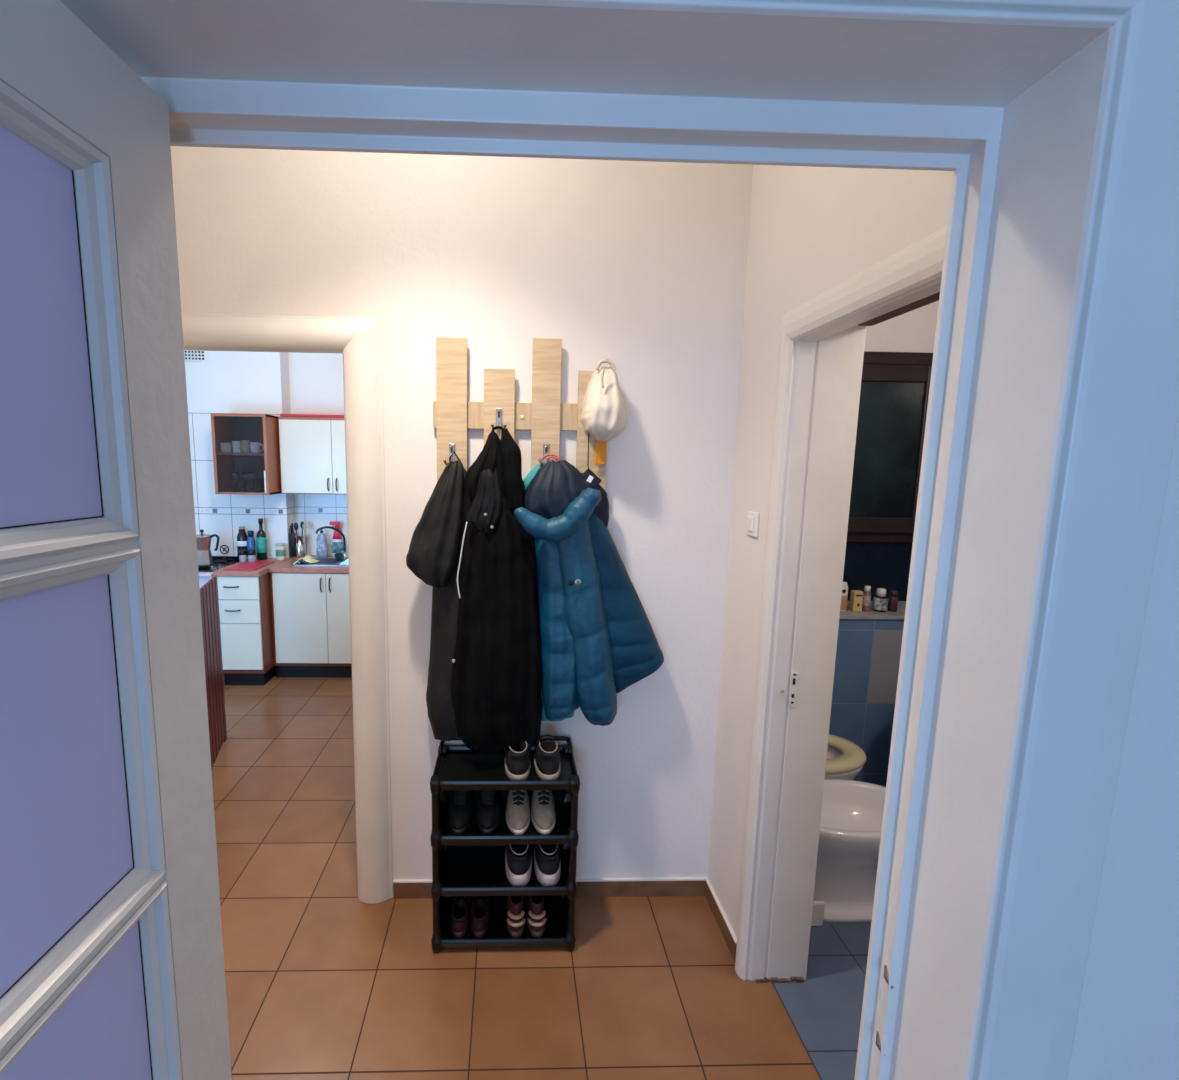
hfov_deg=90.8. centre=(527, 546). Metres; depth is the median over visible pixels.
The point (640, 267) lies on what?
wall
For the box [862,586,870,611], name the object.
bottle
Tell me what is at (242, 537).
vinegar bottle
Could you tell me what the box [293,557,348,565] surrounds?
sink
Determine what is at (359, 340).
door frame
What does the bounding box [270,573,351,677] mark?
base cabinet
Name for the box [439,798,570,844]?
shelf
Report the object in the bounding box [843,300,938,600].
wall
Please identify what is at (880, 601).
pump bottle
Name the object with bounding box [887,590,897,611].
bottle
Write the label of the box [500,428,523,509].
hood
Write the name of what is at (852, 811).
bidet
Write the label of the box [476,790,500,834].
shoe
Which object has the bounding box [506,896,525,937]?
shoe
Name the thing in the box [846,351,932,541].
window
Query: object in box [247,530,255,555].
sauce bottle
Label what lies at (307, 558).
dishcloth
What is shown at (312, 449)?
upper cabinet
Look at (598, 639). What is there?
puffer jacket
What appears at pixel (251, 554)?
spice jar
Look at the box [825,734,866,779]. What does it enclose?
toilet
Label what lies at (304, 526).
wooden spoon
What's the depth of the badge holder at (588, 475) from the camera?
1.95 m
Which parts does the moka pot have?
lid, handle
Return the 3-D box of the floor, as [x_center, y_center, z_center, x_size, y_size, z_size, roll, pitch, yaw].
[-0.621,1.273,3.145,6.300,0.050,4.700,1,8,-2]
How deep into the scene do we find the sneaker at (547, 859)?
2.01 m
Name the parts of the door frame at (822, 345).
strike plate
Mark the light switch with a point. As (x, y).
(752, 525)
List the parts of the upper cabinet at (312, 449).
door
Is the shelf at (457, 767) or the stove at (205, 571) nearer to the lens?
the shelf at (457, 767)
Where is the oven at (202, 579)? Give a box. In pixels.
[199,576,224,683]
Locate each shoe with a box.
[448,790,472,834]
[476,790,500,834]
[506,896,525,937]
[526,895,546,937]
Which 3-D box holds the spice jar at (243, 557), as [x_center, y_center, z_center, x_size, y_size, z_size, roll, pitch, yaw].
[-2.250,0.077,4.574,0.062,0.099,0.062,1,8,-2]
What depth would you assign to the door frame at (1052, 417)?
0.64 m
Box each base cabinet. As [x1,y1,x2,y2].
[217,573,275,684]
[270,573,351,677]
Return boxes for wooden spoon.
[302,523,306,538]
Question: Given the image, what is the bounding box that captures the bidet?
[811,779,885,925]
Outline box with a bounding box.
[849,590,862,611]
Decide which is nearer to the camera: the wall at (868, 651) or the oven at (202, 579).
the wall at (868, 651)
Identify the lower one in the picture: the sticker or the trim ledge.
the trim ledge
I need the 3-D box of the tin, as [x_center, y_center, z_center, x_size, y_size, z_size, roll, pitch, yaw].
[-2.020,0.044,4.728,0.076,0.130,0.076,1,8,-2]
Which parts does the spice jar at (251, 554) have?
lid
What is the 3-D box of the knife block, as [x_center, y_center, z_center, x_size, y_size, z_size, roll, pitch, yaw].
[-1.998,-0.056,4.861,0.056,0.290,0.110,1,8,-2]
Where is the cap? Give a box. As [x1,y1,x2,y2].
[581,473,608,527]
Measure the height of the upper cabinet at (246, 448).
0.606 m
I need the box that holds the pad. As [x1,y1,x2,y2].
[334,553,342,557]
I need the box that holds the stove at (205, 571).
[198,556,238,683]
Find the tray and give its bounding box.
[280,414,343,417]
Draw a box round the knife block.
[289,523,294,557]
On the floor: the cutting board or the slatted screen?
the slatted screen
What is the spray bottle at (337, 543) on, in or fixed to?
on the countertop at (287, 566)
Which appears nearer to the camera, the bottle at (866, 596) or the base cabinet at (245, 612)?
the bottle at (866, 596)
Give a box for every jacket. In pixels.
[406,452,466,740]
[514,460,663,725]
[523,454,573,721]
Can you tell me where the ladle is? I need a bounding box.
[294,522,297,536]
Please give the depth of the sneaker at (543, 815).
2.03 m
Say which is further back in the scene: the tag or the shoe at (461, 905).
the shoe at (461, 905)
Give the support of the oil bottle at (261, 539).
on the countertop at (259, 572)
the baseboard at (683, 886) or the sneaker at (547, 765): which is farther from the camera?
the baseboard at (683, 886)
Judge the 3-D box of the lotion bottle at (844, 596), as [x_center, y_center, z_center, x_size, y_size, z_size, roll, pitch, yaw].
[1.663,0.266,3.061,0.066,0.155,0.042,1,8,-2]
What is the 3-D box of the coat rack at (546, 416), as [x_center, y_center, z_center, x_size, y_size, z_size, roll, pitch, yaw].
[0.005,-0.326,1.954,0.660,0.747,0.168,1,8,-2]
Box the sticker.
[220,545,228,553]
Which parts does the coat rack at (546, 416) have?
cross rail, cap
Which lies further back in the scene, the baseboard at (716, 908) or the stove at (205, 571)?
the stove at (205, 571)
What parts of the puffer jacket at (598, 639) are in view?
panel, panel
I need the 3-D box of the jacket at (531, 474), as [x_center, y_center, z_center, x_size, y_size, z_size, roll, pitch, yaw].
[0.075,0.161,2.050,0.208,0.962,0.078,1,8,-2]
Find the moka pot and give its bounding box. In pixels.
[196,529,218,564]
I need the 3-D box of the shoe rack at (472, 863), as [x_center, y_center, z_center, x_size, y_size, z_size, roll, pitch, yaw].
[-0.082,1.062,2.088,0.503,0.679,0.261,1,8,-2]
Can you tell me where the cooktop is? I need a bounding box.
[198,560,238,571]
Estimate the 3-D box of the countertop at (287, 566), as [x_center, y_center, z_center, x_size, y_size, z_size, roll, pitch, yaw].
[-1.548,0.141,4.687,0.829,0.038,0.634,1,8,-2]
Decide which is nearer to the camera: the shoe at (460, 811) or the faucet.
the shoe at (460, 811)
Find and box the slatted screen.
[200,576,226,769]
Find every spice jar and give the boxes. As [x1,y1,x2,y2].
[239,549,247,562]
[247,550,255,561]
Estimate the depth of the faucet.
4.81 m
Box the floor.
[212,675,885,1079]
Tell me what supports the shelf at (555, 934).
on the shoe rack at (472, 863)
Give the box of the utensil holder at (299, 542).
[294,536,305,557]
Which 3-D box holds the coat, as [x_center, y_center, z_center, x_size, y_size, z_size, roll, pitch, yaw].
[-0.103,0.168,1.965,0.328,1.142,0.169,1,8,-2]
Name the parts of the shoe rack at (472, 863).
post, panel, post, rail, panel, post, panel, post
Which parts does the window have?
glass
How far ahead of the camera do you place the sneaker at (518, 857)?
2.01 m
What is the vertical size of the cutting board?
0.008 m
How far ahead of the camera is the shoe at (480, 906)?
2.06 m
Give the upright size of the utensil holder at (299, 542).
0.170 m
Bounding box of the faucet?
[316,526,347,556]
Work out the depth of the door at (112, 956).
0.55 m
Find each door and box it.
[0,0,231,1079]
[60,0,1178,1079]
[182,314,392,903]
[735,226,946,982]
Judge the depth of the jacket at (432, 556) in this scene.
1.94 m
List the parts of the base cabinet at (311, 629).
door, door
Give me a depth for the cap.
1.97 m
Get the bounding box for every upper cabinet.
[210,413,281,494]
[278,416,346,494]
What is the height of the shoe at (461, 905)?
0.108 m
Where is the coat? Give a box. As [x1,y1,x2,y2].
[451,426,541,753]
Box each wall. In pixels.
[171,146,752,896]
[185,351,347,557]
[708,165,952,937]
[829,619,903,784]
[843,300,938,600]
[1067,418,1178,1079]
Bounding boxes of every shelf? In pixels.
[433,745,577,790]
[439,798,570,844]
[440,845,568,895]
[440,895,567,947]
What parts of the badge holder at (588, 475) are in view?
cord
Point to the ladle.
(296, 523)
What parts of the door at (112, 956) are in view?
glass pane, glass pane, glass pane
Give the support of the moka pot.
on the stove at (205, 571)
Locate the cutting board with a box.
[223,561,274,569]
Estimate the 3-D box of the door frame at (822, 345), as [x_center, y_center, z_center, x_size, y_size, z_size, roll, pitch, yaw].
[0.850,0.441,1.390,0.239,2.132,0.899,1,8,-2]
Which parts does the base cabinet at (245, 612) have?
drawer, drawer, door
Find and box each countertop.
[213,558,290,576]
[269,555,348,572]
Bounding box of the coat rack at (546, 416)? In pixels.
[433,337,626,489]
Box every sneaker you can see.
[504,741,530,779]
[505,844,531,885]
[506,790,529,834]
[531,790,555,834]
[534,734,560,779]
[534,844,560,885]
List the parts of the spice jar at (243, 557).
lid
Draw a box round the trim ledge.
[839,601,905,619]
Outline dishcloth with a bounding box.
[293,555,319,563]
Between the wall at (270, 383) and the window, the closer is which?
the window
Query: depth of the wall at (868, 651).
3.04 m
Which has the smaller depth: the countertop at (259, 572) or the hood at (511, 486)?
the hood at (511, 486)
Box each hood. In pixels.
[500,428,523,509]
[514,460,601,541]
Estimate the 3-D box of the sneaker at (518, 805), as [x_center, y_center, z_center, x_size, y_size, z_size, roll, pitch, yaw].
[-0.034,0.919,2.082,0.089,0.112,0.235,1,8,-2]
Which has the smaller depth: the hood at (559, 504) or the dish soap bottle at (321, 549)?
the hood at (559, 504)
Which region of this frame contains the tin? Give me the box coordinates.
[275,543,285,559]
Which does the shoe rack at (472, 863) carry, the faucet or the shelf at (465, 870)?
the shelf at (465, 870)
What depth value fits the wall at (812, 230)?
1.82 m
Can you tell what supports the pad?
on the sink
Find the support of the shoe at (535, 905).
on the shoe rack at (472, 863)
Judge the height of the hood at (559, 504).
0.363 m
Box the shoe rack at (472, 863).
[430,736,579,953]
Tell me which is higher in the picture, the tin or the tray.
the tray
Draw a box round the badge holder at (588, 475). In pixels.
[581,431,601,486]
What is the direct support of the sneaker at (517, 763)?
on the shoe rack at (472, 863)
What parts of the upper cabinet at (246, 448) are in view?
glass pane, handle, panel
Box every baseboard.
[393,877,707,898]
[705,879,736,961]
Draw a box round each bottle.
[237,526,247,559]
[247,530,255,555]
[256,518,266,559]
[316,529,327,556]
[330,522,343,556]
[840,582,847,611]
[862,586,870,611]
[872,588,887,611]
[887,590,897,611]
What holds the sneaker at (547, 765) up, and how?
on the shoe rack at (472, 863)
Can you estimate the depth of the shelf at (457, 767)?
2.00 m
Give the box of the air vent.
[184,350,203,361]
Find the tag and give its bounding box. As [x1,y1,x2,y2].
[594,440,606,464]
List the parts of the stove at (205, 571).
burner, burner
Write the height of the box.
0.108 m
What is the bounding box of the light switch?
[746,511,758,536]
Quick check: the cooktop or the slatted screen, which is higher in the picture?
the cooktop
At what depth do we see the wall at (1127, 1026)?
0.69 m
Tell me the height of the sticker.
0.077 m

